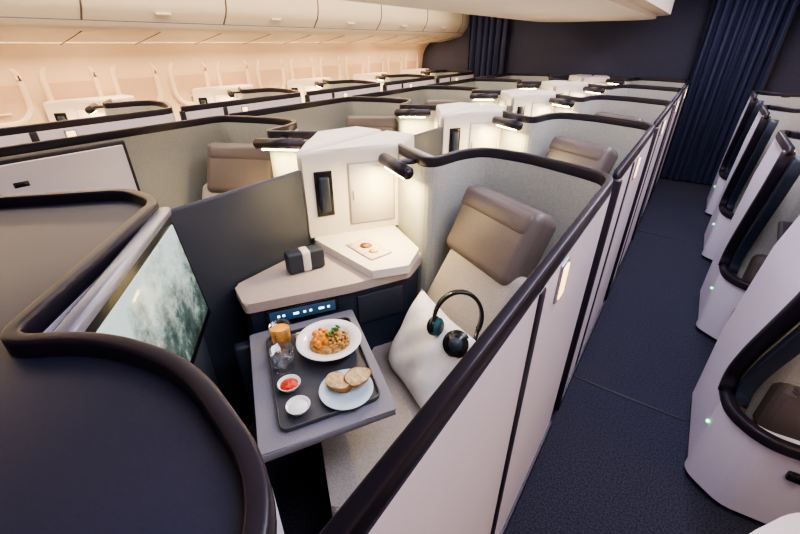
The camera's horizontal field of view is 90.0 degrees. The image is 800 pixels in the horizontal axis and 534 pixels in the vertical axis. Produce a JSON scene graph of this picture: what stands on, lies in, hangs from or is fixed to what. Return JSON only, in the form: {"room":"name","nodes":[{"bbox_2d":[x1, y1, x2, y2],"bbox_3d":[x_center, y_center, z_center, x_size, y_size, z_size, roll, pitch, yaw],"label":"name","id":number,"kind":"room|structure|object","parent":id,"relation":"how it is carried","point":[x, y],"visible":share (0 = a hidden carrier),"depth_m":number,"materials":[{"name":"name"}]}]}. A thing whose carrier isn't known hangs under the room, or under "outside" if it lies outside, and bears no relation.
{"room":"aircraft cabin","nodes":[
{"label":"aircraft cabin","id":0,"kind":"room"},
{"bbox_2d":[0,201,243,533],"bbox_3d":[-1.197,0.061,0.873,2.420,0.038,1.235,19,34,30],"label":"shell","id":1,"kind":"object","parent":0,"point":[89,445],"depth_m":0.54,"materials":[{"name":"grey plastic"}]},
{"bbox_2d":[0,42,429,124],"bbox_3d":[-2.156,-1.470,4.351,0.282,1.795,9.350,19,34,30],"label":"wall","id":2,"kind":"structure","parent":0,"point":[66,62],"depth_m":3.97,"materials":[{"name":"beige plastic"}]},
{"bbox_2d":[0,85,26,122],"bbox_3d":[-3.117,-1.324,3.068,0.001,0.420,0.340,19,34,30],"label":"shade","id":3,"kind":"object","parent":2,"relation":"attached to","point":[12,101],"visible":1,"depth_m":3.16,"materials":[{"name":"beige plastic"}]},
{"bbox_2d":[0,68,33,127],"bbox_3d":[-3.117,-1.324,3.068,0.040,0.505,0.425,19,34,30],"label":"frame","id":4,"kind":"object","parent":2,"relation":"attached to","point":[26,119],"visible":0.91,"depth_m":3.20,"materials":[{"name":"beige plastic"}]},
{"bbox_2d":[38,65,103,100],"bbox_3d":[-2.814,-1.538,3.447,0.040,0.505,0.425,19,34,30],"label":"frame","id":5,"kind":"object","parent":2,"relation":"attached to","point":[42,78],"visible":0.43,"depth_m":3.33,"materials":[{"name":"beige plastic"}]},
{"bbox_2d":[48,80,97,99],"bbox_3d":[-2.814,-1.538,3.447,0.001,0.420,0.340,19,34,30],"label":"shade","id":6,"kind":"object","parent":2,"relation":"attached to","point":[77,89],"visible":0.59,"depth_m":3.45,"materials":[{"name":"beige plastic"}]},
{"bbox_2d":[110,63,162,100],"bbox_3d":[-2.512,-1.751,3.827,0.040,0.505,0.425,19,34,30],"label":"frame","id":7,"kind":"object","parent":2,"relation":"attached to","point":[113,67],"visible":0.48,"depth_m":3.86,"materials":[{"name":"beige plastic"}]},
{"bbox_2d":[117,77,157,100],"bbox_3d":[-2.512,-1.751,3.827,0.001,0.420,0.340,19,34,30],"label":"shade","id":8,"kind":"object","parent":2,"relation":"attached to","point":[142,88],"visible":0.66,"depth_m":3.86,"materials":[{"name":"beige plastic"}]},
{"bbox_2d":[168,61,209,105],"bbox_3d":[-2.209,-1.964,4.206,0.040,0.505,0.425,19,34,30],"label":"frame","id":9,"kind":"object","parent":2,"relation":"attached to","point":[170,73],"visible":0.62,"depth_m":4.15,"materials":[{"name":"beige"}]},
{"bbox_2d":[173,74,205,101],"bbox_3d":[-2.209,-1.964,4.206,0.001,0.420,0.340,19,34,30],"label":"shade","id":10,"kind":"object","parent":2,"relation":"attached to","point":[185,84],"visible":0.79,"depth_m":4.21,"materials":[{"name":"beige plastic"}]},
{"bbox_2d":[215,60,250,85],"bbox_3d":[-1.907,-2.178,4.585,0.040,0.505,0.425,19,34,30],"label":"frame","id":11,"kind":"object","parent":2,"relation":"attached to","point":[218,75],"visible":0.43,"depth_m":4.47,"materials":[{"name":"beige"}]},
{"bbox_2d":[220,71,246,85],"bbox_3d":[-1.907,-2.178,4.585,0.001,0.420,0.340,19,34,30],"label":"shade","id":12,"kind":"object","parent":2,"relation":"attached to","point":[228,78],"visible":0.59,"depth_m":4.59,"materials":[{"name":"beige"}]},
{"bbox_2d":[259,69,281,87],"bbox_3d":[-1.604,-2.391,4.965,0.001,0.420,0.340,19,34,30],"label":"shade","id":13,"kind":"object","parent":2,"relation":"attached to","point":[273,77],"visible":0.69,"depth_m":4.99,"materials":[{"name":"beige plastic"}]},
{"bbox_2d":[256,58,285,87],"bbox_3d":[-1.604,-2.391,4.965,0.040,0.505,0.425,19,34,30],"label":"frame","id":14,"kind":"object","parent":2,"relation":"attached to","point":[259,83],"visible":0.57,"depth_m":4.88,"materials":[{"name":"beige"}]},
{"bbox_2d":[293,67,311,78],"bbox_3d":[-1.302,-2.604,5.344,0.001,0.420,0.340,19,34,30],"label":"shade","id":15,"kind":"object","parent":2,"relation":"attached to","point":[305,72],"visible":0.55,"depth_m":5.35,"materials":[{"name":"beige"}]},
{"bbox_2d":[290,57,314,79],"bbox_3d":[-1.302,-2.604,5.344,0.040,0.505,0.425,19,34,30],"label":"frame","id":16,"kind":"object","parent":2,"relation":"attached to","point":[311,59],"visible":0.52,"depth_m":5.22,"materials":[{"name":"beige"}]},
{"bbox_2d":[319,56,340,79],"bbox_3d":[-0.999,-2.818,5.723,0.040,0.505,0.425,19,34,30],"label":"frame","id":17,"kind":"object","parent":2,"relation":"attached to","point":[338,59],"visible":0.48,"depth_m":5.74,"materials":[{"name":"beige"}]},
{"bbox_2d":[322,65,338,79],"bbox_3d":[-0.999,-2.818,5.723,0.001,0.420,0.340,19,34,30],"label":"shade","id":18,"kind":"object","parent":2,"relation":"attached to","point":[328,71],"visible":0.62,"depth_m":5.75,"materials":[{"name":"beige"}]},
{"bbox_2d":[347,64,361,78],"bbox_3d":[-0.697,-3.031,6.103,0.001,0.420,0.340,19,34,30],"label":"shade","id":19,"kind":"object","parent":2,"relation":"attached to","point":[353,69],"visible":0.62,"depth_m":6.10,"materials":[{"name":"beige"}]},
{"bbox_2d":[345,55,363,79],"bbox_3d":[-0.697,-3.031,6.103,0.040,0.505,0.425,19,34,30],"label":"frame","id":20,"kind":"object","parent":2,"relation":"attached to","point":[362,62],"visible":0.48,"depth_m":6.01,"materials":[{"name":"beige"}]},
{"bbox_2d":[367,54,383,72],"bbox_3d":[-0.394,-3.244,6.482,0.040,0.505,0.425,19,34,30],"label":"frame","id":21,"kind":"object","parent":2,"relation":"attached to","point":[368,60],"visible":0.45,"depth_m":6.35,"materials":[{"name":"beige"}]},
{"bbox_2d":[370,63,381,72],"bbox_3d":[-0.394,-3.244,6.482,0.001,0.420,0.340,19,34,30],"label":"shade","id":22,"kind":"object","parent":2,"relation":"attached to","point":[374,67],"visible":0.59,"depth_m":6.49,"materials":[{"name":"beige"}]},
{"bbox_2d":[389,62,399,74],"bbox_3d":[-0.092,-3.458,6.861,0.001,0.420,0.340,19,34,30],"label":"shade","id":23,"kind":"object","parent":2,"relation":"attached to","point":[394,67],"visible":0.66,"depth_m":6.88,"materials":[{"name":"beige"}]},
{"bbox_2d":[387,54,401,74],"bbox_3d":[-0.092,-3.458,6.861,0.040,0.505,0.425,19,34,30],"label":"frame","id":24,"kind":"object","parent":2,"relation":"attached to","point":[388,69],"visible":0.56,"depth_m":6.77,"materials":[{"name":"beige"}]},
{"bbox_2d":[247,177,765,533],"bbox_3d":[0.275,0.141,3.318,6.150,0.001,9.350,19,34,30],"label":"floor","id":25,"kind":"structure","parent":0,"point":[608,462],"depth_m":2.07,"materials":[{"name":"blue carpet"}]},
{"bbox_2d":[0,99,175,146],"bbox_3d":[-2.134,-0.584,3.260,0.837,1.322,1.845,-4,30,-6],"label":"shell","id":26,"kind":"object","parent":25,"relation":"on","point":[126,114],"visible":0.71,"depth_m":2.66,"materials":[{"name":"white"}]},
{"bbox_2d":[43,94,135,121],"bbox_3d":[-2.685,-0.742,3.516,0.548,1.305,1.155,19,34,30],"label":"console","id":27,"kind":"object","parent":25,"relation":"on","point":[67,109],"visible":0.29,"depth_m":3.39,"materials":[{"name":"white plastic"}]},
{"bbox_2d":[85,103,103,114],"bbox_3d":[-2.520,-1.302,3.290,0.258,0.062,0.198,19,34,30],"label":"lamp","id":28,"kind":"object","parent":27,"relation":"attached to","point":[92,108],"depth_m":3.27,"materials":[{"name":"black"}]},
{"bbox_2d":[0,115,317,208],"bbox_3d":[-1.295,-0.183,2.547,2.133,1.322,0.935,-10,31,-17],"label":"shell","id":29,"kind":"object","parent":25,"relation":"on","point":[167,162],"visible":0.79,"depth_m":2.30,"materials":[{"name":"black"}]},
{"bbox_2d":[41,271,283,533],"bbox_3d":[-1.190,0.595,1.186,2.470,1.260,1.260,19,34,30],"label":"wall","id":30,"kind":"structure","parent":25,"relation":"on","point":[278,525],"depth_m":0.77,"materials":[{"name":"white plastic"}]},
{"bbox_2d":[52,207,219,389],"bbox_3d":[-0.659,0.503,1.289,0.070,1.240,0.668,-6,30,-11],"label":"monitor","id":31,"kind":"object","parent":30,"relation":"attached to","point":[151,292],"visible":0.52,"depth_m":1.07,"materials":[{"name":"black"}]},
{"bbox_2d":[0,189,274,533],"bbox_3d":[-1.190,0.029,0.866,2.464,0.044,1.257,19,34,30],"label":"top trim","id":32,"kind":"object","parent":30,"relation":"on","point":[22,337],"visible":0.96,"depth_m":0.66,"materials":[{"name":"black plastic"}]},
{"bbox_2d":[171,170,309,426],"bbox_3d":[-0.653,0.208,1.853,0.022,1.170,0.700,19,34,30],"label":"divider","id":33,"kind":"object","parent":30,"relation":"attached to","point":[229,238],"visible":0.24,"depth_m":1.68,"materials":[{"name":"grey plastic"}]},
{"bbox_2d":[192,84,253,104],"bbox_3d":[-1.943,-1.265,4.447,0.548,1.305,1.155,19,34,30],"label":"console","id":34,"kind":"object","parent":25,"relation":"on","point":[202,95],"visible":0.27,"depth_m":4.32,"materials":[{"name":"white plastic"}]},
{"bbox_2d":[227,90,239,97],"bbox_3d":[-1.778,-1.825,4.220,0.258,0.062,0.198,19,34,30],"label":"lamp","id":35,"kind":"object","parent":34,"relation":"attached to","point":[231,93],"depth_m":4.20,"materials":[{"name":"black"}]},
{"bbox_2d":[202,143,273,198],"bbox_3d":[-1.197,-0.056,2.425,0.727,1.180,1.243,19,34,30],"label":"seat","id":36,"kind":"object","parent":25,"relation":"on","point":[230,166],"visible":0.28,"depth_m":2.48,"materials":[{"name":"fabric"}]},
{"bbox_2d":[202,183,220,198],"bbox_3d":[-1.047,-0.231,2.582,0.564,0.556,0.531,19,34,30],"label":"cushion","id":37,"kind":"object","parent":36,"relation":"on","point":[205,193],"depth_m":2.53,"materials":[{"name":"fabric"}]},
{"bbox_2d":[179,87,301,119],"bbox_3d":[-1.391,-1.108,4.191,0.837,1.322,1.845,-4,30,-6],"label":"shell","id":38,"kind":"object","parent":25,"relation":"on","point":[256,98],"visible":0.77,"depth_m":3.53,"materials":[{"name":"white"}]},
{"bbox_2d":[287,77,331,102],"bbox_3d":[-1.201,-1.788,5.377,0.548,1.305,1.155,19,34,30],"label":"console","id":39,"kind":"object","parent":25,"relation":"on","point":[306,84],"visible":0.24,"depth_m":5.26,"materials":[{"name":"white plastic"}]},
{"bbox_2d":[314,81,325,87],"bbox_3d":[-1.036,-2.349,5.150,0.258,0.062,0.198,19,34,30],"label":"lamp","id":40,"kind":"object","parent":39,"relation":"attached to","point":[318,84],"depth_m":5.12,"materials":[{"name":"black"}]},
{"bbox_2d":[253,126,381,244],"bbox_3d":[-0.655,-0.050,2.286,0.548,1.305,1.155,19,34,30],"label":"console","id":41,"kind":"object","parent":25,"relation":"on","point":[325,138],"visible":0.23,"depth_m":2.11,"materials":[{"name":"white plastic"}]},
{"bbox_2d":[253,136,305,150],"bbox_3d":[-0.640,-0.661,2.151,0.258,0.062,0.198,19,34,30],"label":"lamp","id":42,"kind":"object","parent":41,"relation":"attached to","point":[283,143],"depth_m":2.12,"materials":[{"name":"black metal"}]},
{"bbox_2d":[235,131,420,350],"bbox_3d":[-0.180,0.112,1.999,0.548,1.305,1.155,19,34,30],"label":"console","id":43,"kind":"object","parent":25,"relation":"on","point":[351,186],"visible":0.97,"depth_m":1.85,"materials":[{"name":"white plastic"}]},
{"bbox_2d":[284,244,324,274],"bbox_3d":[-0.420,-0.036,1.768,0.165,0.097,0.069,-16,33,-26],"label":"pouch","id":44,"kind":"object","parent":43,"relation":"on","point":[305,258],"visible":1,"depth_m":1.74,"materials":[{"name":"grey fabric"}]},
{"bbox_2d":[234,310,396,462],"bbox_3d":[-0.321,0.589,1.564,0.490,0.540,0.604,-12,32,-21],"label":"tray table","id":45,"kind":"object","parent":43,"relation":"attached to","point":[273,443],"visible":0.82,"depth_m":1.27,"materials":[{"name":"grey plastic"}]},
{"bbox_2d":[266,317,379,431],"bbox_3d":[-0.282,0.349,1.420,0.336,0.018,0.478,-11,31,-18],"label":"serving tray","id":46,"kind":"object","parent":45,"relation":"on","point":[311,373],"visible":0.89,"depth_m":1.36,"materials":[{"name":"grey plastic"}]},
{"bbox_2d":[268,319,291,349],"bbox_3d":[-0.446,0.255,1.498,0.080,0.090,0.080,19,34,30],"label":"juice glass","id":47,"kind":"object","parent":46,"relation":"on","point":[279,333],"visible":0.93,"depth_m":1.48,"materials":[{"name":"orange"}]},
{"bbox_2d":[269,342,293,374],"bbox_3d":[-0.407,0.320,1.388,0.082,0.085,0.082,19,34,30],"label":"water glass","id":48,"kind":"object","parent":46,"relation":"on","point":[284,364],"visible":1,"depth_m":1.37,"materials":[{"name":"clear glass"}]},
{"bbox_2d":[277,374,300,392],"bbox_3d":[-0.366,0.391,1.324,0.076,0.024,0.076,19,34,30],"label":"dish","id":49,"kind":"object","parent":46,"relation":"on","point":[289,383],"visible":1,"depth_m":1.32,"materials":[{"name":"white"}]},
{"bbox_2d":[285,395,309,416],"bbox_3d":[-0.316,0.436,1.244,0.076,0.024,0.076,19,34,30],"label":"sauce dish","id":50,"kind":"object","parent":46,"relation":"on","point":[298,405],"visible":1,"depth_m":1.24,"materials":[{"name":"white ceramic"}]},
{"bbox_2d":[296,319,361,360],"bbox_3d":[-0.262,0.275,1.481,0.240,0.073,0.240,19,34,30],"label":"plate","id":51,"kind":"object","parent":46,"relation":"on","point":[328,339],"visible":1,"depth_m":1.47,"materials":[{"name":"white ceramic"}]},
{"bbox_2d":[319,367,372,409],"bbox_3d":[-0.176,0.381,1.297,0.178,0.069,0.178,19,34,30],"label":"bread plate","id":52,"kind":"object","parent":46,"relation":"on","point":[344,389],"visible":1,"depth_m":1.29,"materials":[{"name":"white ceramic"}]},
{"bbox_2d":[235,252,420,313],"bbox_3d":[-0.257,0.015,1.823,0.522,0.043,0.894,19,34,30],"label":"countertop","id":53,"kind":"structure","parent":43,"relation":"on","point":[273,287],"depth_m":1.68,"materials":[{"name":"plastic"}]},
{"bbox_2d":[315,225,418,278],"bbox_3d":[-0.125,-0.106,1.953,0.533,0.040,0.461,19,34,30],"label":"shelf","id":54,"kind":"object","parent":43,"relation":"attached to","point":[404,256],"depth_m":1.86,"materials":[{"name":"white plastic"}]},
{"bbox_2d":[346,237,391,259],"bbox_3d":[-0.146,-0.088,1.870,0.120,0.008,0.200,-23,36,-34],"label":"menu card","id":55,"kind":"object","parent":43,"relation":"on","point":[368,248],"visible":1,"depth_m":1.86,"materials":[{"name":"paper"}]},
{"bbox_2d":[378,153,415,179],"bbox_3d":[-0.016,-0.449,1.772,0.258,0.062,0.198,19,34,30],"label":"lamp","id":56,"kind":"object","parent":43,"relation":"attached to","point":[400,168],"depth_m":1.73,"materials":[{"name":"black metal"}]},
{"bbox_2d":[229,96,436,134],"bbox_3d":[-0.386,-0.765,3.582,1.845,1.322,0.837,-7,30,-12],"label":"shell","id":57,"kind":"object","parent":25,"relation":"on","point":[327,114],"visible":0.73,"depth_m":3.37,"materials":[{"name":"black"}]},
{"bbox_2d":[305,79,380,101],"bbox_3d":[-0.649,-1.631,5.121,0.837,1.322,1.845,-4,30,-6],"label":"shell","id":58,"kind":"object","parent":25,"relation":"on","point":[334,88],"visible":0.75,"depth_m":4.54,"materials":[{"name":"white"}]},
{"bbox_2d":[353,72,386,90],"bbox_3d":[-0.459,-2.312,6.307,0.548,1.305,1.155,19,34,30],"label":"console","id":59,"kind":"object","parent":25,"relation":"on","point":[374,76],"visible":0.16,"depth_m":6.18,"materials":[{"name":"plastic"}]},
{"bbox_2d":[345,115,397,131],"bbox_3d":[-0.455,-0.579,3.355,0.727,1.180,1.243,19,34,30],"label":"seat","id":60,"kind":"object","parent":25,"relation":"on","point":[383,123],"visible":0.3,"depth_m":3.39,"materials":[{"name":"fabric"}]},
{"bbox_2d":[382,73,434,90],"bbox_3d":[0.092,-2.154,6.051,0.837,1.322,1.845,-4,30,-6],"label":"shell","id":61,"kind":"object","parent":25,"relation":"on","point":[395,81],"visible":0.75,"depth_m":5.55,"materials":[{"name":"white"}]},
{"bbox_2d":[401,68,430,74],"bbox_3d":[0.283,-2.835,7.238,0.548,1.305,1.155,19,34,30],"label":"console","id":62,"kind":"object","parent":25,"relation":"on","point":[421,71],"visible":0.19,"depth_m":7.09,"materials":[{"name":"plastic"}]},
{"bbox_2d":[353,85,501,105],"bbox_3d":[0.356,-1.288,4.512,1.845,1.322,0.837,-7,30,-12],"label":"shell","id":63,"kind":"object","parent":25,"relation":"on","point":[417,94],"visible":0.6,"depth_m":4.45,"materials":[{"name":"black"}]},
{"bbox_2d":[414,127,442,155],"bbox_3d":[0.089,-0.315,2.784,0.022,1.170,0.700,19,34,30],"label":"divider","id":64,"kind":"object","parent":25,"relation":"on","point":[430,141],"visible":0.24,"depth_m":2.66,"materials":[{"name":"grey plastic"}]},
{"bbox_2d":[394,102,479,153],"bbox_3d":[0.087,-0.573,3.217,0.548,1.305,1.155,19,34,30],"label":"console","id":65,"kind":"object","parent":25,"relation":"on","point":[442,110],"visible":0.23,"depth_m":3.04,"materials":[{"name":"white plastic"}]},
{"bbox_2d":[394,108,430,117],"bbox_3d":[0.102,-1.185,3.081,0.258,0.062,0.198,19,34,30],"label":"lamp","id":66,"kind":"object","parent":65,"relation":"attached to","point":[402,113],"depth_m":3.05,"materials":[{"name":"black metal"}]},
{"bbox_2d":[321,184,556,516],"bbox_3d":[0.125,0.395,1.624,0.727,1.180,1.243,19,34,30],"label":"seat","id":67,"kind":"object","parent":25,"relation":"on","point":[496,240],"visible":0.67,"depth_m":1.58,"materials":[{"name":"fabric"}]},
{"bbox_2d":[321,341,420,516],"bbox_3d":[0.053,0.641,1.645,0.727,0.170,0.993,19,34,30],"label":"seat cushion","id":68,"kind":"object","parent":67,"relation":"on","point":[348,457],"depth_m":1.46,"materials":[{"name":"fabric"}]},
{"bbox_2d":[388,289,474,407],"bbox_3d":[0.109,0.349,1.653,0.233,0.339,0.399,-14,32,-23],"label":"pillow","id":69,"kind":"object","parent":67,"relation":"on","point":[419,358],"visible":0.73,"depth_m":1.58,"materials":[{"name":"fabric"}]},
{"bbox_2d":[427,289,483,357],"bbox_3d":[0.209,0.201,1.502,0.180,0.221,0.190,19,34,30],"label":"headphones","id":70,"kind":"object","parent":69,"relation":"on","point":[455,342],"visible":0.99,"depth_m":1.48,"materials":[{"name":"black plastic"}]},
{"bbox_2d":[427,316,438,335],"bbox_3d":[0.129,0.223,1.524,0.037,0.077,0.076,19,34,30],"label":"ear cup","id":71,"kind":"object","parent":70,"relation":"on","point":[433,323],"depth_m":1.49,"materials":[{"name":"black"}]},
{"bbox_2d":[443,330,468,357],"bbox_3d":[0.210,0.285,1.484,0.104,0.092,0.074,19,34,30],"label":"ear cup","id":72,"kind":"object","parent":70,"relation":"on","point":[455,343],"depth_m":1.46,"materials":[{"name":"black plastic"}]},
{"bbox_2d":[427,249,526,338],"bbox_3d":[0.281,0.222,1.778,0.387,0.556,0.470,-14,32,-23],"label":"seat back","id":73,"kind":"object","parent":67,"relation":"on","point":[465,269],"depth_m":1.67,"materials":[{"name":"fabric"}]},
{"bbox_2d":[425,100,465,104],"bbox_3d":[0.287,-1.103,4.286,0.727,1.180,1.243,19,34,30],"label":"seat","id":74,"kind":"object","parent":25,"relation":"on","point":[428,102],"visible":0.11,"depth_m":4.33,"materials":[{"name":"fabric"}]},
{"bbox_2d":[425,69,473,82],"bbox_3d":[0.834,-2.678,6.982,0.837,1.322,1.845,-4,30,-6],"label":"shell","id":75,"kind":"object","parent":25,"relation":"on","point":[440,75],"visible":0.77,"depth_m":6.53,"materials":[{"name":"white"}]},
{"bbox_2d":[319,143,612,533],"bbox_3d":[0.317,0.366,1.571,0.935,1.322,2.133,0,29,0],"label":"shell","id":76,"kind":"object","parent":25,"relation":"on","point":[464,463],"visible":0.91,"depth_m":1.01,"materials":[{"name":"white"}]},
{"bbox_2d":[443,104,522,153],"bbox_3d":[0.562,-0.411,2.929,0.548,1.305,1.155,19,34,30],"label":"console","id":77,"kind":"object","parent":25,"relation":"on","point":[479,126],"visible":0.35,"depth_m":2.82,"materials":[{"name":"white plastic"}]},
{"bbox_2d":[492,116,522,130],"bbox_3d":[0.721,-0.970,2.694,0.056,0.056,0.278,-13,32,-22],"label":"lamp","id":78,"kind":"object","parent":77,"relation":"attached to","point":[512,124],"depth_m":2.67,"materials":[{"name":"black metal"}]},
{"bbox_2d":[428,78,541,90],"bbox_3d":[1.098,-1.812,5.442,1.845,1.322,0.837,-7,30,-12],"label":"shell","id":79,"kind":"object","parent":25,"relation":"on","point":[481,83],"visible":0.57,"depth_m":5.40,"materials":[{"name":"black"}]},
{"bbox_2d":[467,15,507,77],"bbox_3d":[1.418,-3.185,6.830,0.750,2.315,0.133,19,34,30],"label":"curtain","id":80,"kind":"object","parent":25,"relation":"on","point":[487,38],"visible":0.32,"depth_m":6.55,"materials":[{"name":"blue fabric"}]},
{"bbox_2d":[470,89,533,111],"bbox_3d":[0.829,-1.097,4.147,0.548,1.305,1.155,19,34,30],"label":"console","id":81,"kind":"object","parent":25,"relation":"on","point":[507,97],"visible":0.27,"depth_m":3.97,"materials":[{"name":"white plastic"}]},
{"bbox_2d":[470,93,497,99],"bbox_3d":[0.839,-1.706,4.003,0.278,0.056,0.056,2,29,4],"label":"lamp","id":82,"kind":"object","parent":81,"relation":"attached to","point":[475,96],"depth_m":3.98,"materials":[{"name":"black"}]},
{"bbox_2d":[476,73,569,81],"bbox_3d":[1.840,-2.335,6.373,1.845,1.322,0.837,-7,30,-12],"label":"shell","id":83,"kind":"object","parent":25,"relation":"on","point":[523,76],"visible":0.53,"depth_m":6.32,"materials":[{"name":"black"}]},
{"bbox_2d":[516,80,567,90],"bbox_3d":[1.571,-1.620,5.078,0.548,1.305,1.155,19,34,30],"label":"console","id":84,"kind":"object","parent":25,"relation":"on","point":[551,85],"visible":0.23,"depth_m":4.91,"materials":[{"name":"plastic"}]},
{"bbox_2d":[516,84,539,88],"bbox_3d":[1.581,-2.230,4.933,0.278,0.056,0.056,2,29,4],"label":"lamp","id":85,"kind":"object","parent":84,"relation":"attached to","point":[519,86],"depth_m":4.91,"materials":[{"name":"black"}]},
{"bbox_2d":[513,90,574,115],"bbox_3d":[1.304,-0.935,3.860,0.548,1.305,1.155,19,34,30],"label":"console","id":86,"kind":"object","parent":25,"relation":"on","point":[539,102],"visible":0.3,"depth_m":3.73,"materials":[{"name":"white plastic"}]},
{"bbox_2d":[549,97,574,107],"bbox_3d":[1.468,-1.495,3.633,0.258,0.062,0.198,19,34,30],"label":"lamp","id":87,"kind":"object","parent":86,"relation":"attached to","point":[568,103],"depth_m":3.60,"materials":[{"name":"black"}]},
{"bbox_2d":[548,74,591,81],"bbox_3d":[2.313,-2.143,6.008,0.548,1.305,1.155,19,34,30],"label":"console","id":88,"kind":"object","parent":25,"relation":"on","point":[580,77],"visible":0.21,"depth_m":5.83,"materials":[{"name":"plastic"}]},
{"bbox_2d":[548,77,568,80],"bbox_3d":[2.322,-2.753,5.863,0.278,0.056,0.056,2,29,4],"label":"lamp","id":89,"kind":"object","parent":88,"relation":"attached to","point":[550,78],"depth_m":5.84,"materials":[{"name":"black"}]},
{"bbox_2d":[499,110,654,409],"bbox_3d":[1.113,-0.254,2.673,0.837,1.322,1.845,-4,30,-6],"label":"shell","id":90,"kind":"object","parent":25,"relation":"on","point":[631,139],"visible":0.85,"depth_m":2.47,"materials":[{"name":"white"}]},
{"bbox_2d":[555,81,604,96],"bbox_3d":[2.046,-1.458,4.790,0.548,1.305,1.155,19,34,30],"label":"console","id":91,"kind":"object","parent":25,"relation":"on","point":[573,88],"visible":0.23,"depth_m":4.65,"materials":[{"name":"white plastic"}]},
{"bbox_2d":[583,86,604,93],"bbox_3d":[2.204,-2.017,4.555,0.056,0.056,0.278,-13,32,-22],"label":"lamp","id":92,"kind":"object","parent":91,"relation":"attached to","point":[587,89],"depth_m":4.54,"materials":[{"name":"black"}]},
{"bbox_2d":[546,136,617,173],"bbox_3d":[0.867,-0.129,2.554,0.727,1.180,1.243,19,34,30],"label":"seat","id":93,"kind":"object","parent":25,"relation":"on","point":[603,158],"visible":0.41,"depth_m":2.51,"materials":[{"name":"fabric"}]},
{"bbox_2d":[583,75,624,85],"bbox_3d":[2.788,-1.982,5.720,0.548,1.305,1.155,19,34,30],"label":"console","id":94,"kind":"object","parent":25,"relation":"on","point":[595,79],"visible":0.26,"depth_m":5.58,"materials":[{"name":"plastic"}]},
{"bbox_2d":[605,79,624,84],"bbox_3d":[2.952,-2.542,5.494,0.258,0.062,0.198,19,34,30],"label":"lamp","id":95,"kind":"object","parent":94,"relation":"attached to","point":[610,81],"depth_m":5.48,"materials":[{"name":"black"}]},
{"bbox_2d":[553,94,672,299],"bbox_3d":[1.855,-0.778,3.604,0.837,1.322,1.845,-4,30,-6],"label":"shell","id":96,"kind":"object","parent":25,"relation":"on","point":[657,112],"visible":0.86,"depth_m":3.48,"materials":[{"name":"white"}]},
{"bbox_2d":[595,112,644,121],"bbox_3d":[1.609,-0.652,3.485,0.727,1.180,1.243,19,34,30],"label":"seat","id":97,"kind":"object","parent":25,"relation":"on","point":[597,113],"visible":0.07,"depth_m":3.46,"materials":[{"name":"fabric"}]},
{"bbox_2d":[573,376,684,420],"bbox_3d":[1.273,0.733,2.262,0.580,0.004,0.012,19,34,30],"label":"trim","id":98,"kind":"structure","parent":25,"relation":"on","point":[573,376],"depth_m":2.25,"materials":[{"name":"grey"}]},
{"bbox_2d":[586,84,682,240],"bbox_3d":[2.597,-1.301,4.534,0.837,1.322,1.845,-4,30,-6],"label":"shell","id":99,"kind":"object","parent":25,"relation":"on","point":[673,94],"visible":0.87,"depth_m":4.42,"materials":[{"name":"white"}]},
{"bbox_2d":[608,77,689,203],"bbox_3d":[3.339,-1.824,5.464,0.837,1.322,1.845,-4,30,-6],"label":"shell","id":100,"kind":"object","parent":25,"relation":"on","point":[667,82],"visible":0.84,"depth_m":5.34,"materials":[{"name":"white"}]},
{"bbox_2d":[685,215,799,523],"bbox_3d":[1.871,0.510,1.304,1.252,1.292,0.946,21,35,32],"label":"shell","id":101,"kind":"object","parent":25,"relation":"on","point":[744,446],"visible":1,"depth_m":1.58,"materials":[{"name":"white plastic"}]},
{"bbox_2d":[696,130,799,339],"bbox_3d":[2.613,-0.013,2.235,1.252,1.292,0.946,21,35,32],"label":"shell","id":102,"kind":"object","parent":25,"relation":"on","point":[772,195],"visible":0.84,"depth_m":2.43,"materials":[{"name":"white plastic"}]},
{"bbox_2d":[702,104,799,259],"bbox_3d":[3.355,-0.537,3.165,1.252,1.292,0.946,21,35,32],"label":"shell","id":103,"kind":"object","parent":25,"relation":"on","point":[770,119],"visible":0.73,"depth_m":3.27,"materials":[{"name":"white plastic"}]},
{"bbox_2d":[705,90,799,214],"bbox_3d":[4.097,-1.060,4.095,1.252,1.292,0.946,21,35,32],"label":"shell","id":104,"kind":"object","parent":25,"relation":"on","point":[757,98],"visible":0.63,"depth_m":4.10,"materials":[{"name":"white plastic"}]},
{"bbox_2d":[728,221,792,319],"bbox_3d":[2.049,0.274,1.838,0.727,1.180,1.243,19,34,30],"label":"seat","id":105,"kind":"object","parent":25,"relation":"on","point":[783,226],"visible":0.11,"depth_m":2.10,"materials":[{"name":"fabric"}]},
{"bbox_2d":[750,513,799,533],"bbox_3d":[0.839,1.248,0.831,0.350,0.450,1.541,19,34,30],"label":"pod","id":106,"kind":"object","parent":25,"relation":"on","point":[790,523],"visible":1,"depth_m":1.20,"materials":[{"name":"white plastic"}]},
{"bbox_2d":[416,0,799,93],"bbox_3d":[2.961,-2.929,6.024,6.450,2.700,0.060,19,34,30],"label":"wall","id":107,"kind":"structure","parent":0,"point":[667,46],"depth_m":5.75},
{"bbox_2d":[659,0,799,184],"bbox_3d":[4.120,-2.235,5.141,0.900,2.315,0.134,19,34,30],"label":"curtain","id":108,"kind":"object","parent":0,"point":[741,42],"visible":0.92,"depth_m":5.06,"materials":[{"name":"blue fabric"}]},
{"bbox_3d":[0.275,-2.029,2.097,5.150,0.140,9.350,19,34,30],"label":"ceiling","id":109,"kind":"structure","parent":0,"visible":0},
{"bbox_2d":[0,0,468,44],"bbox_3d":[-1.663,-2.484,3.639,0.658,0.803,9.710,19,34,30],"label":"overhead bins","id":110,"kind":"object","parent":109,"relation":"attached to","point":[346,16],"visible":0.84,"depth_m":3.53,"materials":[{"name":"beige plastic"}]},
{"bbox_2d":[344,0,674,21],"bbox_3d":[0.115,-1.676,2.061,1.700,0.420,9.070,19,34,30],"label":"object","id":111,"kind":"structure","parent":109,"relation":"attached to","point":[526,10],"depth_m":3.29,"materials":[{"name":"beige plastic"}]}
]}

